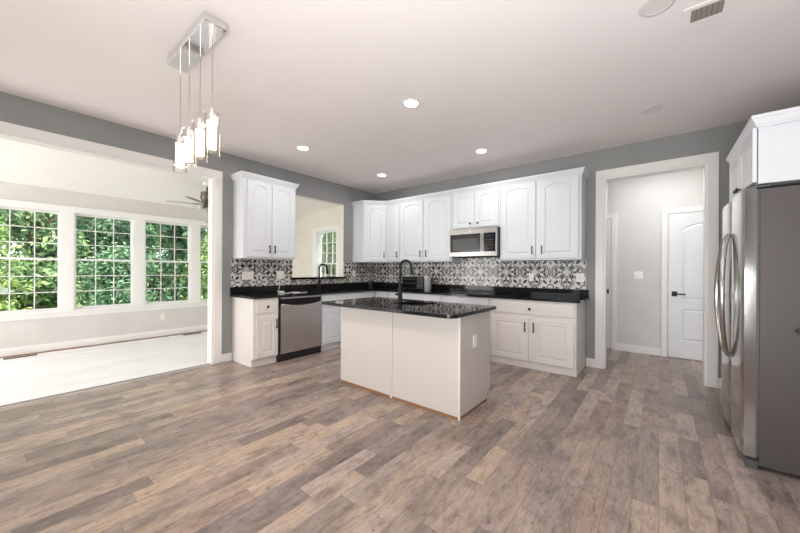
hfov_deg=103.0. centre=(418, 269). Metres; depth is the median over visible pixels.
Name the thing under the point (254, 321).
base cabinet
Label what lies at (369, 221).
upper cabinet
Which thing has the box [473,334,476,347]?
wall plate
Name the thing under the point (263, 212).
upper cabinet
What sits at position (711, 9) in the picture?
grille
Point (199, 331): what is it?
trim
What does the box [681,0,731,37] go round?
ceiling vent
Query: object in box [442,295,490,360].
base cabinet
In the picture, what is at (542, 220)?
upper cabinet
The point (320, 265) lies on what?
faucet
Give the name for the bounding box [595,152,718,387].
trim
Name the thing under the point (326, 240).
window
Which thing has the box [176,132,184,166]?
lampshade
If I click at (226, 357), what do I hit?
baseboard
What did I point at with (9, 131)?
trim
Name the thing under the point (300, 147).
recessed light
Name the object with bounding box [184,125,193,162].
lampshade
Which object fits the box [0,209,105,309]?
tree
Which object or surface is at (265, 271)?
tile backsplash
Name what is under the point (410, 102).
recessed light
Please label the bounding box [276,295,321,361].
dishwasher
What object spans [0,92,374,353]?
wall
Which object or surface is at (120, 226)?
tree
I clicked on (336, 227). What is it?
trim
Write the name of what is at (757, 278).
refrigerator
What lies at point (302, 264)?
wall
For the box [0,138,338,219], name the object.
ceiling
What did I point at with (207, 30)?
pendant light
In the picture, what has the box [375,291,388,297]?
base cabinet
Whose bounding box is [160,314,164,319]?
wall plate
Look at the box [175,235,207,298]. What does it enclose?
shrub
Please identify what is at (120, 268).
shrub
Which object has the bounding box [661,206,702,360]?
door
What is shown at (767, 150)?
upper cabinet
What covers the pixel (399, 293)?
faucet
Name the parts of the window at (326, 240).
sash, pane, pane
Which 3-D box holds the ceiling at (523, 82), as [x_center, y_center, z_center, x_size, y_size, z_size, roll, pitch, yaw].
[-1.032,-1.647,1.390,6.100,0.120,8.720,0,0,37]
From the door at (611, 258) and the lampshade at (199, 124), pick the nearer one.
the lampshade at (199, 124)
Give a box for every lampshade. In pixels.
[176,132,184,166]
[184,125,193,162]
[195,117,204,156]
[207,107,216,149]
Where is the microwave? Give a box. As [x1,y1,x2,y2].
[449,226,499,257]
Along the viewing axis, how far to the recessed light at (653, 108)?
3.08 m
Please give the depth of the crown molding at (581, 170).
4.76 m
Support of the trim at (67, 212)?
attached to the wall at (18, 333)
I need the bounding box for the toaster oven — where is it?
[402,276,431,289]
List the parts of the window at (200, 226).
sash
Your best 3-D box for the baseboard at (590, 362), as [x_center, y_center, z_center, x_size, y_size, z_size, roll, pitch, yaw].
[3.032,1.224,3.608,2.035,0.110,0.015,0,0,37]
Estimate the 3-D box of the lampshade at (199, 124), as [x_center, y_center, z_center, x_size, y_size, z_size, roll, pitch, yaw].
[-1.487,-0.907,2.157,0.054,0.260,0.054,0,0,37]
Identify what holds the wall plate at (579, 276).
attached to the tile backsplash at (559, 274)
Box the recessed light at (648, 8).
[638,0,675,17]
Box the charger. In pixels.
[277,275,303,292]
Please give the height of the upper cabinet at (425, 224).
1.092 m
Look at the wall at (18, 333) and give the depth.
5.20 m
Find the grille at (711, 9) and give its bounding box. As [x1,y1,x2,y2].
[690,0,724,22]
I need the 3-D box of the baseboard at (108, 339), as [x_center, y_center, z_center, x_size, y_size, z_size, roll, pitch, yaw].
[-5.721,1.166,4.695,0.016,0.108,8.350,0,0,37]
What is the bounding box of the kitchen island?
[322,297,495,420]
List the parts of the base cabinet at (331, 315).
door, drawer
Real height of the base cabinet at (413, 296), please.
0.883 m
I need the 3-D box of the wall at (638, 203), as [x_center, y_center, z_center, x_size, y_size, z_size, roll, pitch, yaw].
[3.638,-0.138,4.833,4.600,2.842,0.120,0,0,37]
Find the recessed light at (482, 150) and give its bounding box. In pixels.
[475,148,487,152]
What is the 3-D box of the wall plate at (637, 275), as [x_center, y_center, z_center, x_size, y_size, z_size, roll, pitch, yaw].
[3.406,0.083,4.926,0.116,0.116,0.010,0,0,37]
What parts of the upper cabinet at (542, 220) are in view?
door, door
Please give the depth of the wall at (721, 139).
4.16 m
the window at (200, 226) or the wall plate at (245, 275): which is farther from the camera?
the window at (200, 226)
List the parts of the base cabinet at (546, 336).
door, drawer, door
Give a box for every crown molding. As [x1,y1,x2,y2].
[230,170,298,188]
[351,167,589,205]
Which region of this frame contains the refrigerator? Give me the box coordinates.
[714,184,799,475]
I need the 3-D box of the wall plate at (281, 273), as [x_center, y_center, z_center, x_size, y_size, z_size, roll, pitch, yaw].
[-2.158,0.074,4.946,0.008,0.116,0.116,0,0,37]
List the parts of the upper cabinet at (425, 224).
door, door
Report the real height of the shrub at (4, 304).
3.157 m
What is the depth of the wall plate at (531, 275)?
4.65 m
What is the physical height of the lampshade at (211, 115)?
0.260 m
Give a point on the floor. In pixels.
(638, 443)
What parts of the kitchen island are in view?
panel, panel, panel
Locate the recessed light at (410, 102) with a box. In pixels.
[402,98,419,107]
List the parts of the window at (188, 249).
sash, sash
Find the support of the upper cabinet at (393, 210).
attached to the wall at (721, 139)
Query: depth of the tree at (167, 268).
24.13 m
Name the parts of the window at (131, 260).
sash, sash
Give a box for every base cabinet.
[232,297,277,367]
[321,291,373,350]
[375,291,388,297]
[389,292,441,301]
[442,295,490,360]
[490,298,585,376]
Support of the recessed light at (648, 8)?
in the ceiling at (523, 82)
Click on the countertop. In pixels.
(249, 292)
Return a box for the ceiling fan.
[166,182,207,222]
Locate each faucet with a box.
[315,263,328,289]
[394,259,413,302]
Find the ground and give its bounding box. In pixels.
[17,296,165,309]
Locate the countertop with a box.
[230,282,589,302]
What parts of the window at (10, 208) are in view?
sash, sash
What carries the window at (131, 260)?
in the wall at (18, 333)
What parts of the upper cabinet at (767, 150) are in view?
door, door, crown, frame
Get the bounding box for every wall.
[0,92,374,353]
[0,181,207,356]
[292,205,339,276]
[375,121,747,377]
[607,168,702,360]
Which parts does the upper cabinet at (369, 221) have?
door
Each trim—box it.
[0,121,222,363]
[0,199,207,321]
[0,331,204,357]
[0,363,210,407]
[312,225,338,276]
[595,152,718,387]
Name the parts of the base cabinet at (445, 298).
drawer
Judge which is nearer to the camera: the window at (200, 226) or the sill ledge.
the sill ledge
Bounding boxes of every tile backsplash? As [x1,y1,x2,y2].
[231,259,374,286]
[375,257,585,289]
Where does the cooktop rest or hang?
in the countertop
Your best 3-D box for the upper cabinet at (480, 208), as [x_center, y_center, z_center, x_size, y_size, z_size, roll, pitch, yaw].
[0.944,-0.933,4.987,0.808,0.595,0.352,0,0,37]
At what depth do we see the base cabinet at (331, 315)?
5.02 m
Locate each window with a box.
[0,205,60,314]
[74,213,133,309]
[145,220,190,304]
[200,226,207,300]
[317,230,335,276]
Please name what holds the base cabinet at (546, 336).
on the floor
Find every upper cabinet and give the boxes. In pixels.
[233,177,295,259]
[352,204,392,262]
[387,203,406,262]
[400,195,460,261]
[452,187,500,229]
[500,174,585,260]
[726,106,799,202]
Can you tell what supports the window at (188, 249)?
in the wall at (18, 333)
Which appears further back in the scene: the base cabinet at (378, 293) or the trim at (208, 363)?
the base cabinet at (378, 293)
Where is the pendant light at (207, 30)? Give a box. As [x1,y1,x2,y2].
[166,12,226,166]
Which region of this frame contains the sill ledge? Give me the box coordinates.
[291,277,345,279]
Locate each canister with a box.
[368,280,373,287]
[424,277,431,290]
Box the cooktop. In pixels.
[444,291,502,294]
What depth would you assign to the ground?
17.16 m
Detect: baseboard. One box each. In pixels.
[0,325,206,356]
[221,352,231,362]
[586,358,721,388]
[616,343,659,355]
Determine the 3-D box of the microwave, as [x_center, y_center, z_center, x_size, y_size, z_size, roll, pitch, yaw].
[0.911,-0.415,4.946,0.800,0.428,0.433,0,0,37]
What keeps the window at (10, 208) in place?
in the wall at (18, 333)
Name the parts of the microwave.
handle, control panel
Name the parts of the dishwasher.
kick plate, control panel, trim, handle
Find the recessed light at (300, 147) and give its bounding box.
[296,145,309,150]
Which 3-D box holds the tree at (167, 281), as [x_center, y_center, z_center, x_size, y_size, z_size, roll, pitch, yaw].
[-15.551,-2.265,18.505,3.620,8.135,3.608,0,0,-19]
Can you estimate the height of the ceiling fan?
0.648 m
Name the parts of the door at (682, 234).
lever handle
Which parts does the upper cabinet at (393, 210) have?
door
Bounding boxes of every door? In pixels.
[607,213,616,349]
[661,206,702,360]
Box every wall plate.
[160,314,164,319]
[242,272,253,279]
[277,271,283,278]
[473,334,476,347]
[529,273,533,280]
[576,273,583,281]
[634,272,642,278]
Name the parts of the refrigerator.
handle, handle, door, door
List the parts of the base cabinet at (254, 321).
drawer, door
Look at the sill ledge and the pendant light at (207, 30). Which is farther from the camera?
the sill ledge
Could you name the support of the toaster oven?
on the countertop
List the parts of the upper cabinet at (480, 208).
door, door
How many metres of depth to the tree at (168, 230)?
12.61 m
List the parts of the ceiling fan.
blade, motor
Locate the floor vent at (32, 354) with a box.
[3,354,36,359]
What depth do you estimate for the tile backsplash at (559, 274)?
5.01 m
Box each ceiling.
[0,0,799,193]
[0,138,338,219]
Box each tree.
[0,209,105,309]
[23,217,108,301]
[43,215,159,305]
[146,223,180,299]
[154,223,207,300]
[154,250,187,276]
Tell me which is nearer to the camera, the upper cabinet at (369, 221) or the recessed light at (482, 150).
the recessed light at (482, 150)
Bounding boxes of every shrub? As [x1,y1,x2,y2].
[0,218,41,310]
[76,241,169,305]
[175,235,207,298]
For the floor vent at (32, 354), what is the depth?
4.50 m
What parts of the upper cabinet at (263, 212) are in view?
door, door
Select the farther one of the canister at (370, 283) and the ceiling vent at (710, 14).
the canister at (370, 283)
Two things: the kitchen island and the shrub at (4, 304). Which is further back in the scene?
the shrub at (4, 304)
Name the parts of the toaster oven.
door, control panel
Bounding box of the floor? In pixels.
[0,331,799,532]
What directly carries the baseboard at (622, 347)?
attached to the wall at (638, 203)
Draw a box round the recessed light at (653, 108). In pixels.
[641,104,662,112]
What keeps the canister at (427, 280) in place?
on the countertop
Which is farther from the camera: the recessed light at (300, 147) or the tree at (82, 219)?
the tree at (82, 219)

